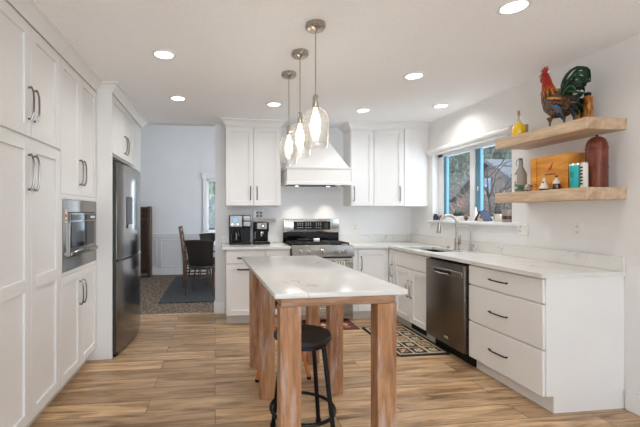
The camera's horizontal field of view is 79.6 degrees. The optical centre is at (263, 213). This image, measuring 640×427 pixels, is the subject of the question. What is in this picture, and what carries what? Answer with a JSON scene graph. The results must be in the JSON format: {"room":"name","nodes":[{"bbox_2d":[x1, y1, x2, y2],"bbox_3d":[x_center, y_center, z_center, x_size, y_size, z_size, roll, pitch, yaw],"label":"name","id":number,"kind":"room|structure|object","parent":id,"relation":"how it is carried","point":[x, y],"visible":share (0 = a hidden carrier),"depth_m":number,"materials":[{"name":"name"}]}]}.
{"room":"kitchen","nodes":[
{"label":"kitchen","id":0,"kind":"room"},
{"bbox_2d":[140,125,214,268],"bbox_3d":[-0.806,-0.444,8.290,5.700,3.500,0.150,0,0,-7],"label":"wall","id":1,"kind":"structure","parent":0,"point":[174,159],"depth_m":8.07,"materials":[{"name":"grey paint"}]},
{"bbox_2d":[140,268,211,274],"bbox_3d":[-0.796,1.239,8.206,5.700,0.126,0.018,0,0,-7],"label":"baseboard","id":2,"kind":"structure","parent":1,"relation":"attached to","point":[154,271],"depth_m":8.05,"materials":[{"name":"white paint"}]},
{"bbox_2d":[152,233,201,266],"bbox_3d":[-2.461,0.781,7.983,2.340,0.720,0.040,0,0,-7],"label":"trim","id":3,"kind":"structure","parent":1,"relation":"attached to","point":[153,234],"depth_m":8.04,"materials":[{"name":"white paint"}]},
{"bbox_2d":[202,173,214,232],"bbox_3d":[-0.770,-0.184,8.244,1.120,1.380,0.170,0,0,-7],"label":"window","id":4,"kind":"structure","parent":1,"relation":"in","point":[205,176],"depth_m":8.13,"materials":[{"name":"white paint"}]},
{"bbox_2d":[146,123,410,312],"bbox_3d":[-0.579,-0.444,5.027,5.325,3.500,0.120,0,0,-7],"label":"wall","id":5,"kind":"structure","parent":0,"point":[296,202],"depth_m":5.10,"materials":[{"name":"grey paint"}]},
{"bbox_2d":[140,312,214,315],"bbox_3d":[-1.129,1.302,4.894,1.000,0.008,0.065,0,0,-7],"label":"trim","id":6,"kind":"structure","parent":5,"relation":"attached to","point":[204,312],"depth_m":4.87,"materials":[{"name":"brown wood"}]},
{"bbox_2d":[214,301,224,313],"bbox_3d":[-0.586,1.236,5.019,0.139,0.140,0.135,0,0,-7],"label":"baseboard","id":7,"kind":"structure","parent":5,"relation":"attached to","point":[219,307],"depth_m":4.95,"materials":[{"name":"white paint"}]},
{"bbox_2d":[221,235,281,242],"bbox_3d":[-0.150,0.343,5.010,0.811,0.098,0.020,0,0,-7],"label":"backsplash","id":8,"kind":"structure","parent":5,"relation":"attached to","point":[224,239],"depth_m":5.03,"materials":[{"name":"stone"}]},
{"bbox_2d":[220,118,286,205],"bbox_3d":[-0.138,-0.630,4.839,0.823,1.068,0.366,0,0,-7],"label":"upper cabinet","id":9,"kind":"object","parent":5,"relation":"attached to","point":[252,146],"visible":1,"depth_m":4.72,"materials":[{"name":"white paint"}]},
{"bbox_2d":[253,210,264,218],"bbox_3d":[-0.057,0.011,5.028,0.155,0.114,0.008,0,0,-7],"label":"wall outlet","id":10,"kind":"object","parent":5,"relation":"attached to","point":[257,214],"visible":1,"depth_m":5.03,"materials":[{"name":"white plastic"}]},
{"bbox_2d":[253,219,275,221],"bbox_3d":[0.013,0.095,5.029,0.300,0.046,0.024,0,0,-7],"label":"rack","id":11,"kind":"object","parent":5,"relation":"attached to","point":[254,220],"visible":0.89,"depth_m":5.02,"materials":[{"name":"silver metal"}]},
{"bbox_2d":[281,122,351,187],"bbox_3d":[0.661,-0.751,4.890,0.838,0.824,0.465,0,0,-7],"label":"range hood","id":12,"kind":"object","parent":5,"relation":"attached to","point":[313,163],"visible":0.93,"depth_m":4.72,"materials":[{"name":"white paint"}]},
{"bbox_2d":[352,223,356,230],"bbox_3d":[1.252,0.186,5.195,0.070,0.114,0.008,0,0,-7],"label":"wall outlet","id":13,"kind":"object","parent":5,"relation":"attached to","point":[354,225],"visible":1,"depth_m":5.19,"materials":[{"name":"white plastic"}]},
{"bbox_2d":[339,121,430,206],"bbox_3d":[1.578,-0.629,4.992,1.053,1.070,0.496,0,0,-7],"label":"upper cabinet","id":14,"kind":"object","parent":5,"relation":"attached to","point":[388,161],"visible":1,"depth_m":4.89,"materials":[{"name":"white paint"}]},
{"bbox_2d":[29,274,639,426],"bbox_3d":[-0.081,1.354,2.611,5.700,0.104,11.600,0,0,-7],"label":"floor","id":15,"kind":"structure","parent":0,"point":[176,370],"depth_m":2.81,"materials":[{"name":"brown wood"}]},
{"bbox_2d":[0,0,70,426],"bbox_3d":[-1.598,0.071,2.139,0.667,2.470,0.839,0,0,-7],"label":"pantry cabinet","id":16,"kind":"object","parent":15,"relation":"on","point":[30,42],"visible":1,"depth_m":2.13,"materials":[{"name":"white paint"}]},
{"bbox_2d":[48,45,101,404],"bbox_3d":[-1.703,0.071,2.951,0.669,2.470,0.793,0,0,-7],"label":"tall cabinet","id":17,"kind":"object","parent":15,"relation":"on","point":[78,80],"visible":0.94,"depth_m":2.92,"materials":[{"name":"white paint"}]},
{"bbox_2d":[62,199,97,272],"bbox_3d":[-1.669,0.155,2.958,0.538,0.512,0.744,0,0,-7],"label":"microwave","id":18,"kind":"object","parent":17,"relation":"in","point":[79,246],"visible":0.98,"depth_m":2.88,"materials":[{"name":"grey metal"}]},
{"bbox_2d":[87,81,147,359],"bbox_3d":[-1.775,0.071,4.038,0.797,2.470,1.510,0,0,-7],"label":"tall cabinet","id":19,"kind":"object","parent":15,"relation":"on","point":[119,121],"visible":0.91,"depth_m":3.39,"materials":[{"name":"white paint"}]},
{"bbox_2d":[113,159,139,356],"bbox_3d":[-1.714,0.406,3.847,0.774,1.800,0.923,0,0,-7],"label":"refrigerator","id":20,"kind":"object","parent":15,"relation":"on","point":[126,179],"visible":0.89,"depth_m":3.63,"materials":[{"name":"grey metal"}]},
{"bbox_2d":[140,206,151,277],"bbox_3d":[-2.623,0.579,7.795,0.610,1.445,0.270,0,0,-7],"label":"bookcase","id":21,"kind":"object","parent":15,"relation":"on","point":[145,212],"visible":0.47,"depth_m":7.92,"materials":[{"name":"brown wood"}]},
{"bbox_2d":[158,276,214,303],"bbox_3d":[-0.324,1.296,6.799,2.720,0.012,2.330,0,0,-7],"label":"area rug","id":22,"kind":"object","parent":15,"relation":"on","point":[175,293],"visible":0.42,"depth_m":6.19,"materials":[{"name":"grey fabric"}]},
{"bbox_2d":[178,226,208,286],"bbox_3d":[-1.249,0.756,6.847,0.533,1.063,0.423,0,0,-7],"label":"dining chair","id":23,"kind":"object","parent":22,"relation":"on","point":[181,233],"visible":0.81,"depth_m":6.66,"materials":[{"name":"brown wood"}]},
{"bbox_2d":[183,240,214,295],"bbox_3d":[-0.988,0.847,6.091,0.566,0.885,0.538,0,0,7],"label":"dining chair","id":24,"kind":"object","parent":22,"relation":"on","point":[199,252],"visible":0.8,"depth_m":5.93,"materials":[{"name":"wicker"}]},
{"bbox_2d":[198,233,214,277],"bbox_3d":[-1.079,0.847,7.679,0.566,0.885,0.538,0,0,-3],"label":"dining chair","id":25,"kind":"object","parent":22,"relation":"on","point":[204,236],"visible":0.27,"depth_m":7.89,"materials":[{"name":"wicker"}]},
{"bbox_2d":[212,257,214,287],"bbox_3d":[-0.123,0.914,7.041,1.760,0.746,0.900,0,0,-7],"label":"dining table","id":26,"kind":"object","parent":22,"relation":"on","point":[213,270],"visible":0.17,"depth_m":6.54,"materials":[{"name":"brown wood"}]},
{"bbox_2d":[225,249,289,323],"bbox_3d":[-0.092,0.864,4.721,0.762,0.884,0.608,0,0,-7],"label":"base cabinet","id":27,"kind":"object","parent":15,"relation":"on","point":[236,270],"visible":0.3,"depth_m":4.44,"materials":[{"name":"white paint"}]},
{"bbox_2d":[221,235,290,249],"bbox_3d":[-0.114,0.357,4.726,0.811,0.127,0.594,0,0,-7],"label":"countertop","id":28,"kind":"structure","parent":27,"relation":"on","point":[275,241],"depth_m":4.64,"materials":[{"name":"stone"}]},
{"bbox_2d":[229,215,250,244],"bbox_3d":[-0.299,0.207,4.817,0.270,0.367,0.248,0,0,-7],"label":"coffee maker","id":29,"kind":"object","parent":28,"relation":"on","point":[239,225],"visible":1,"depth_m":4.76,"materials":[{"name":"black plastic"}]},
{"bbox_2d":[252,222,269,244],"bbox_3d":[-0.028,0.251,4.865,0.207,0.280,0.261,0,0,-7],"label":"espresso machine","id":30,"kind":"object","parent":28,"relation":"on","point":[260,229],"visible":1,"depth_m":4.81,"materials":[{"name":"black plastic"}]},
{"bbox_2d":[252,241,269,244],"bbox_3d":[-0.031,0.373,4.888,0.207,0.036,0.215,0,0,-7],"label":"drip tray","id":31,"kind":"object","parent":30,"relation":"on","point":[254,242],"depth_m":4.79,"materials":[{"name":"black plastic"}]},
{"bbox_2d":[255,300,310,382],"bbox_3d":[0.129,1.006,3.172,0.447,0.600,0.447,0,0,-7],"label":"bar stool","id":32,"kind":"object","parent":15,"relation":"on","point":[276,303],"visible":0.13,"depth_m":3.00,"materials":[{"name":"brown wood"}]},
{"bbox_2d":[269,324,336,426],"bbox_3d":[0.227,0.999,2.207,0.390,0.615,0.390,0,0,-10],"label":"bar stool","id":33,"kind":"object","parent":15,"relation":"on","point":[314,338],"visible":0.68,"depth_m":2.15,"materials":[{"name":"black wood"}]},
{"bbox_2d":[283,219,353,320],"bbox_3d":[0.675,0.689,4.777,0.756,1.235,0.663,0,0,-7],"label":"gas range","id":34,"kind":"object","parent":15,"relation":"on","point":[329,247],"visible":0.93,"depth_m":4.69,"materials":[{"name":"grey metal"}]},
{"bbox_2d":[298,238,319,241],"bbox_3d":[0.560,0.330,4.711,0.267,0.047,0.048,0,0,0],"label":"pepper mill","id":35,"kind":"object","parent":34,"relation":"on","point":[314,239],"visible":1,"depth_m":4.70,"materials":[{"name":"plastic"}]},
{"bbox_2d":[284,240,348,246],"bbox_3d":[0.673,0.379,4.799,0.756,0.045,0.510,0,0,-7],"label":"cooktop","id":36,"kind":"object","parent":34,"relation":"in","point":[292,243],"depth_m":4.68,"materials":[{"name":"black metal"}]},
{"bbox_2d":[335,261,344,265],"bbox_3d":[0.904,0.635,4.485,0.110,0.142,0.039,0,0,-7],"label":"dish towel","id":37,"kind":"object","parent":34,"relation":"hanging from","point":[338,262],"visible":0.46,"depth_m":4.47,"materials":[{"name":"beige fabric"}]},
{"bbox_2d":[242,255,407,426],"bbox_3d":[0.265,0.842,2.604,0.676,0.928,1.560,0,0,-9],"label":"kitchen island","id":38,"kind":"object","parent":15,"relation":"on","point":[312,282],"visible":0.97,"depth_m":1.94,"materials":[{"name":"white stone"}]},
{"bbox_2d":[301,320,359,329],"bbox_3d":[0.767,1.300,4.413,0.600,0.010,0.360,0,0,-7],"label":"mat","id":39,"kind":"object","parent":15,"relation":"on","point":[347,324],"visible":0.44,"depth_m":4.39,"materials":[{"name":"brown fabric"}]},
{"bbox_2d":[352,248,400,322],"bbox_3d":[1.588,0.864,4.879,1.062,0.884,0.721,0,0,-7],"label":"base cabinet","id":40,"kind":"object","parent":15,"relation":"on","point":[379,263],"visible":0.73,"depth_m":4.64,"materials":[{"name":"white paint"}]},
{"bbox_2d":[339,234,625,277],"bbox_3d":[1.716,0.355,3.852,1.067,0.131,2.791,0,0,-7],"label":"countertop","id":41,"kind":"structure","parent":40,"relation":"on","point":[524,260],"depth_m":3.20,"materials":[{"name":"stone"}]},
{"bbox_2d":[420,249,445,251],"bbox_3d":[1.866,0.526,4.160,0.345,0.209,0.600,0,0,-7],"label":"sink","id":42,"kind":"object","parent":41,"relation":"in","point":[432,250],"visible":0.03,"depth_m":4.45,"materials":[{"name":"silver metal"}]},
{"bbox_2d":[436,214,460,249],"bbox_3d":[2.022,0.199,4.130,0.249,0.384,0.093,0,0,37],"label":"faucet","id":43,"kind":"object","parent":41,"relation":"on","point":[457,242],"visible":1,"depth_m":4.10,"materials":[{"name":"silver metal"}]},
{"bbox_2d":[455,225,473,250],"bbox_3d":[2.106,0.255,3.958,0.178,0.272,0.061,0,0,38],"label":"tap","id":44,"kind":"object","parent":41,"relation":"on","point":[470,243],"visible":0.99,"depth_m":3.93,"materials":[{"name":"silver metal"}]},
{"bbox_2d":[362,325,449,356],"bbox_3d":[1.430,1.299,3.923,0.530,0.014,0.900,0,0,-7],"label":"kitchen mat","id":45,"kind":"object","parent":15,"relation":"on","point":[409,342],"visible":0.6,"depth_m":3.72,"materials":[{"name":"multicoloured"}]},
{"bbox_2d":[395,250,434,342],"bbox_3d":[1.889,0.864,4.191,0.640,0.884,0.716,0,0,-7],"label":"base cabinet","id":46,"kind":"object","parent":15,"relation":"on","point":[410,268],"visible":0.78,"depth_m":4.11,"materials":[{"name":"white paint"}]},
{"bbox_2d":[412,323,426,335],"bbox_3d":[1.687,1.248,4.117,0.013,0.075,0.300,0,0,-7],"label":"floor vent","id":47,"kind":"object","parent":46,"relation":"attached to","point":[415,327],"visible":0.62,"depth_m":4.10,"materials":[{"name":"grey metal"}]},
{"bbox_2d":[426,257,476,366],"bbox_3d":[1.950,0.870,3.531,0.636,0.872,0.588,0,0,-7],"label":"dishwasher","id":48,"kind":"object","parent":15,"relation":"on","point":[447,281],"visible":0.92,"depth_m":3.42,"materials":[{"name":"grey metal"}]},
{"bbox_2d":[469,264,623,412],"bbox_3d":[2.061,0.864,2.868,0.634,0.884,0.736,0,0,-7],"label":"base cabinet","id":49,"kind":"object","parent":15,"relation":"on","point":[558,343],"visible":0.98,"depth_m":2.53,"materials":[{"name":"white paint"}]},
{"bbox_2d":[34,0,639,127],"bbox_3d":[0.432,-1.229,0.962,4.700,0.130,8.200,0,0,-7],"label":"ceiling","id":50,"kind":"structure","parent":0,"point":[231,58],"depth_m":2.67,"materials":[{"name":"white paint"}]},
{"bbox_2d":[151,49,175,59],"bbox_3d":[-0.726,-1.159,2.766,0.176,0.009,0.176,0,0,-7],"label":"recessed light","id":51,"kind":"object","parent":50,"relation":"in","point":[165,54],"visible":1,"depth_m":2.76,"materials":[{"name":"white paint"}]},
{"bbox_2d":[169,95,186,100],"bbox_3d":[-0.862,-1.159,3.820,0.176,0.009,0.176,0,0,-7],"label":"recessed light","id":52,"kind":"object","parent":50,"relation":"in","point":[174,97],"visible":1,"depth_m":3.81,"materials":[{"name":"white paint"}]},
{"bbox_2d":[266,102,281,106],"bbox_3d":[0.112,-1.159,4.029,0.176,0.009,0.176,0,0,-7],"label":"recessed light","id":53,"kind":"object","parent":50,"relation":"in","point":[271,104],"visible":1,"depth_m":4.02,"materials":[{"name":"white paint"}]},
{"bbox_2d":[281,70,295,153],"bbox_3d":[0.211,-0.785,3.140,0.166,0.758,0.166,0,0,-7],"label":"pendant lamp","id":54,"kind":"object","parent":50,"relation":"hanging from","point":[289,74],"visible":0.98,"depth_m":3.12,"materials":[{"name":"white glass"}]},
{"bbox_2d":[287,125,290,134],"bbox_3d":[0.211,-0.689,3.140,0.038,0.080,0.038,0,0,-7],"label":"socket","id":55,"kind":"object","parent":54,"relation":"attached to","point":[288,127],"depth_m":3.13,"materials":[{"name":"silver metal"}]},
{"bbox_2d":[291,48,308,144],"bbox_3d":[0.263,-0.785,2.731,0.166,0.758,0.166,0,0,-7],"label":"pendant lamp","id":56,"kind":"object","parent":50,"relation":"hanging from","point":[299,54],"visible":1,"depth_m":2.71,"materials":[{"name":"white glass"}]},
{"bbox_2d":[297,112,302,123],"bbox_3d":[0.263,-0.689,2.731,0.038,0.080,0.038,0,0,-7],"label":"socket","id":57,"kind":"object","parent":56,"relation":"attached to","point":[299,116],"depth_m":2.72,"materials":[{"name":"silver metal"}]},
{"bbox_2d":[305,19,325,133],"bbox_3d":[0.320,-0.785,2.328,0.166,0.758,0.166,0,0,-7],"label":"pendant lamp","id":58,"kind":"object","parent":50,"relation":"hanging from","point":[314,26],"visible":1,"depth_m":2.31,"materials":[{"name":"white glass"}]},
{"bbox_2d":[312,94,318,107],"bbox_3d":[0.320,-0.689,2.328,0.038,0.080,0.038,0,0,-7],"label":"socket","id":59,"kind":"object","parent":58,"relation":"attached to","point":[315,99],"depth_m":2.31,"materials":[{"name":"silver metal"}]},
{"bbox_2d":[355,108,370,112],"bbox_3d":[1.119,-1.159,4.262,0.176,0.009,0.176,0,0,-7],"label":"recessed light","id":60,"kind":"object","parent":50,"relation":"in","point":[360,110],"visible":1,"depth_m":4.26,"materials":[{"name":"white paint"}]},
{"bbox_2d":[403,72,424,79],"bbox_3d":[1.269,-1.159,3.196,0.176,0.009,0.176,0,0,-7],"label":"recessed light","id":61,"kind":"object","parent":50,"relation":"in","point":[413,75],"visible":1,"depth_m":3.18,"materials":[{"name":"white paint"}]},
{"bbox_2d":[432,103,449,107],"bbox_3d":[1.913,-1.159,4.085,0.176,0.009,0.176,0,0,-7],"label":"recessed light","id":62,"kind":"object","parent":50,"relation":"in","point":[441,105],"visible":1,"depth_m":4.06,"materials":[{"name":"white paint"}]},
{"bbox_2d":[496,0,532,14],"bbox_3d":[1.405,-1.159,2.126,0.176,0.009,0.176,0,0,-7],"label":"recessed light","id":63,"kind":"object","parent":50,"relation":"in","point":[509,7],"visible":1,"depth_m":2.12,"materials":[{"name":"white paint"}]},
{"bbox_2d":[411,34,639,407],"bbox_3d":[2.656,0.071,1.307,0.150,2.470,8.320,0,0,-7],"label":"wall","id":64,"kind":"structure","parent":0,"point":[609,227],"depth_m":2.77,"materials":[{"name":"white paint"}]},
{"bbox_2d":[427,135,516,225],"bbox_3d":[2.265,-0.320,4.130,0.210,0.868,1.380,0,0,-7],"label":"window","id":65,"kind":"structure","parent":64,"relation":"in","point":[440,162],"depth_m":4.19,"materials":[{"name":"white paint"}]},
{"bbox_2d":[453,211,464,220],"bbox_3d":[2.225,0.023,4.340,0.092,0.120,0.114,0,0,-25],"label":"potted plant","id":66,"kind":"object","parent":65,"relation":"on","point":[457,215],"visible":0.98,"depth_m":4.32,"materials":[{"name":"green plant"}]},
{"bbox_2d":[426,125,512,156],"bbox_3d":[2.181,-0.763,4.130,0.075,0.095,1.360,0,0,-7],"label":"roller blind","id":67,"kind":"object","parent":65,"relation":"attached to","point":[505,131],"visible":0.84,"depth_m":3.94,"materials":[{"name":"white fabric"}]},
{"bbox_2d":[473,207,476,220],"bbox_3d":[2.269,0.007,4.060,0.040,0.152,0.040,0,0,-7],"label":"salt shaker","id":68,"kind":"object","parent":65,"relation":"on","point":[475,210],"visible":0.66,"depth_m":4.05,"materials":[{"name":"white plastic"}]},
{"bbox_2d":[474,209,492,221],"bbox_3d":[2.260,0.019,3.898,0.098,0.128,0.144,0,0,-7],"label":"birdhouse","id":69,"kind":"object","parent":65,"relation":"on","point":[482,216],"visible":1,"depth_m":3.87,"materials":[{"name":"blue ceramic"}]},
{"bbox_2d":[493,214,500,221],"bbox_3d":[2.292,0.044,3.715,0.066,0.078,0.082,0,0,36],"label":"mug","id":70,"kind":"object","parent":65,"relation":"on","point":[497,217],"visible":0.98,"depth_m":3.69,"materials":[{"name":"beige ceramic"}]},
{"bbox_2d":[517,222,527,234],"bbox_3d":[2.308,0.136,3.380,0.012,0.114,0.116,0,0,-7],"label":"wall outlet","id":71,"kind":"object","parent":64,"relation":"attached to","point":[522,227],"visible":1,"depth_m":3.38,"materials":[{"name":"white plastic"}]},
{"bbox_2d":[495,117,626,149],"bbox_3d":[2.220,-0.598,2.915,0.306,0.076,0.820,0,0,-7],"label":"floating shelf","id":72,"kind":"object","parent":64,"relation":"attached to","point":[585,127],"visible":1,"depth_m":2.72,"materials":[{"name":"brown wood"}]},
{"bbox_2d":[512,111,525,135],"bbox_3d":[2.144,-0.750,3.184,0.096,0.224,0.096,0,0,-7],"label":"oil bottle","id":73,"kind":"object","parent":72,"relation":"on","point":[518,128],"visible":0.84,"depth_m":3.15,"materials":[{"name":"yellow glass"}]},
{"bbox_2d":[539,66,590,125],"bbox_3d":[2.200,-0.889,2.784,0.162,0.502,0.425,0,0,-7],"label":"rooster figurine","id":74,"kind":"object","parent":72,"relation":"on","point":[561,102],"visible":0.98,"depth_m":2.73,"materials":[{"name":"ceramic"}]},
{"bbox_2d":[573,98,581,119],"bbox_3d":[2.281,-0.736,2.745,0.048,0.198,0.048,0,0,-7],"label":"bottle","id":75,"kind":"object","parent":72,"relation":"on","point":[579,116],"visible":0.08,"depth_m":2.72,"materials":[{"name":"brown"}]},
{"bbox_2d":[582,92,593,117],"bbox_3d":[2.298,-0.748,2.687,0.048,0.222,0.048,0,0,-7],"label":"bottle","id":76,"kind":"object","parent":72,"relation":"on","point":[588,105],"visible":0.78,"depth_m":2.67,"materials":[{"name":"brown glass"}]},
{"bbox_2d":[495,187,626,202],"bbox_3d":[2.220,-0.134,2.915,0.306,0.082,0.820,0,0,-7],"label":"floating shelf","id":77,"kind":"object","parent":64,"relation":"attached to","point":[580,193],"visible":1,"depth_m":2.66,"materials":[{"name":"brown wood"}]},
{"bbox_2d":[514,158,526,191],"bbox_3d":[2.159,-0.322,3.181,0.090,0.291,0.090,0,0,33],"label":"bottle","id":78,"kind":"object","parent":77,"relation":"on","point":[520,176],"visible":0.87,"depth_m":3.16,"materials":[{"name":"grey glass"}]},
{"bbox_2d":[524,184,531,190],"bbox_3d":[2.126,-0.207,3.041,0.066,0.062,0.064,0,0,-7],"label":"stone","id":79,"kind":"object","parent":77,"relation":"on","point":[528,187],"visible":0.92,"depth_m":3.02,"materials":[{"name":"white stone"}]},
{"bbox_2d":[539,178,548,189],"bbox_3d":[2.124,-0.224,2.869,0.064,0.096,0.064,0,0,-7],"label":"bottle","id":80,"kind":"object","parent":77,"relation":"on","point":[544,186],"visible":0.94,"depth_m":2.85,"materials":[{"name":"white ceramic"}]},
{"bbox_2d":[552,175,560,188],"bbox_3d":[2.141,-0.228,2.771,0.052,0.104,0.052,0,0,-7],"label":"bottle","id":81,"kind":"object","parent":77,"relation":"on","point":[556,184],"visible":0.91,"depth_m":2.75,"materials":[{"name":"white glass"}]},
{"bbox_2d":[530,152,584,190],"bbox_3d":[2.226,-0.307,2.882,0.144,0.261,0.340,0,0,-7],"label":"wooden crate","id":82,"kind":"object","parent":77,"relation":"on","point":[547,167],"visible":0.7,"depth_m":2.84,"materials":[{"name":"brown wood"}]},
{"bbox_2d":[569,163,580,187],"bbox_3d":[2.165,-0.261,2.622,0.083,0.170,0.083,0,0,-7],"label":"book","id":83,"kind":"object","parent":77,"relation":"on","point":[574,168],"visible":0.67,"depth_m":2.60,"materials":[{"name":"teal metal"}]},
{"bbox_2d":[580,162,587,186],"bbox_3d":[2.163,-0.262,2.557,0.044,0.172,0.042,0,0,-7],"label":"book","id":84,"kind":"object","parent":77,"relation":"on","point":[584,165],"visible":0.88,"depth_m":2.54,"materials":[{"name":"beige paper"}]},
{"bbox_2d":[585,135,608,186],"bbox_3d":[2.276,-0.358,2.588,0.126,0.364,0.126,0,0,-7],"label":"bottle","id":85,"kind":"object","parent":77,"relation":"on","point":[596,148],"visible":0.85,"depth_m":2.54,"materials":[{"name":"brown metal"}]},
{"bbox_2d":[573,222,581,236],"bbox_3d":[2.376,0.121,2.869,0.008,0.114,0.070,0,0,-7],"label":"wall outlet","id":86,"kind":"object","parent":64,"relation":"attached to","point":[577,226],"visible":1,"depth_m":2.87,"materials":[{"name":"white plastic"}]},
{"bbox_2d":[575,225,578,233],"bbox_3d":[2.373,0.121,2.869,0.004,0.070,0.032,0,0,-7],"label":"socket","id":87,"kind":"object","parent":86,"relation":"attached to","point":[576,226],"depth_m":2.87,"materials":[{"name":"white plastic"}]},
{"bbox_2d":[625,390,639,415],"bbox_3d":[2.759,1.241,-0.152,0.015,0.130,5.400,0,0,-7],"label":"baseboard","id":88,"kind":"structure","parent":64,"relation":"attached to","point":[632,400],"depth_m":2.48,"materials":[{"name":"white paint"}]},
{"label":"outside","id":89,"kind":"structure","parent":0,"visible":0},
{"bbox_3d":[18.499,1.856,26.053,36.700,0.100,43.000,0,0,-7],"label":"ground","id":90,"kind":"structure","parent":89,"visible":0},
{"bbox_2d":[449,152,469,188],"bbox_3d":[14.759,-2.389,26.517,7.229,8.391,7.200,0,0,-39],"label":"evergreen tree","id":91,"kind":"object","parent":90,"relation":"on","point":[455,162],"visible":0.03,"depth_m":24.76,"materials":[{"name":"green plant"}]},
{"bbox_2d":[449,159,511,215],"bbox_3d":[9.595,0.006,14.860,5.200,3.600,6.950,0,0,-7],"label":"house","id":92,"kind":"structure","parent":90,"relation":"on","point":[489,163],"depth_m":12.43,"materials":[{"name":"grey"}]},
{"bbox_2d":[449,155,511,216],"bbox_3d":[4.820,0.225,9.237,3.329,3.210,4.141,0,0,-37],"label":"bare tree","id":93,"kind":"object","parent":90,"relation":"on","point":[465,207],"visible":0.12,"depth_m":8.71,"materials":[{"name":"brown plant"}]},
{"bbox_2d":[449,167,511,214],"bbox_3d":[6.423,0.113,11.086,3.824,3.436,3.704,0,0,-7],"label":"bare tree","id":94,"kind":"object","parent":90,"relation":"on","point":[454,190],"visible":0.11,"depth_m":11.40,"materials":[{"name":"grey plant"}]},
{"bbox_2d":[457,146,507,188],"bbox_3d":[15.527,-2.716,23.000,7.280,9.044,6.694,0,0,20],"label":"evergreen tree","id":95,"kind":"object","parent":90,"relation":"on","point":[490,152],"visible":0.02,"depth_m":22.62,"materials":[{"name":"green plant"}]},
{"bbox_2d":[456,150,511,216],"bbox_3d":[4.543,0.260,7.563,3.101,3.141,2.604,0,0,3],"label":"bare tree","id":96,"kind":"object","parent":90,"relation":"on","point":[487,176],"visible":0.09,"depth_m":7.22,"materials":[{"name":"black plant"}]},
{"bbox_2d":[505,149,511,159],"bbox_3d":[15.277,-2.127,19.096,6.373,8.371,6.308,0,0,44],"label":"evergreen tree","id":97,"kind":"object","parent":90,"relation":"on","point":[509,152],"visible":0.02,"depth_m":20.65,"materials":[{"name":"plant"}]},
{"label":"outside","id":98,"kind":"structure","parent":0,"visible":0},
{"bbox_3d":[-11.702,1.856,25.523,23.250,0.100,36.400,0,0,-7],"label":"ground","id":99,"kind":"structure","parent":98,"visible":0},
{"bbox_2d":[209,182,214,229],"bbox_3d":[-1.421,-0.950,15.428,3.842,5.513,3.834,0,0,-7],"label":"evergreen tree","id":100,"kind":"object","parent":99,"relation":"on","point":[211,184],"visible":0.03,"depth_m":13.77,"materials":[{"name":"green plant"}]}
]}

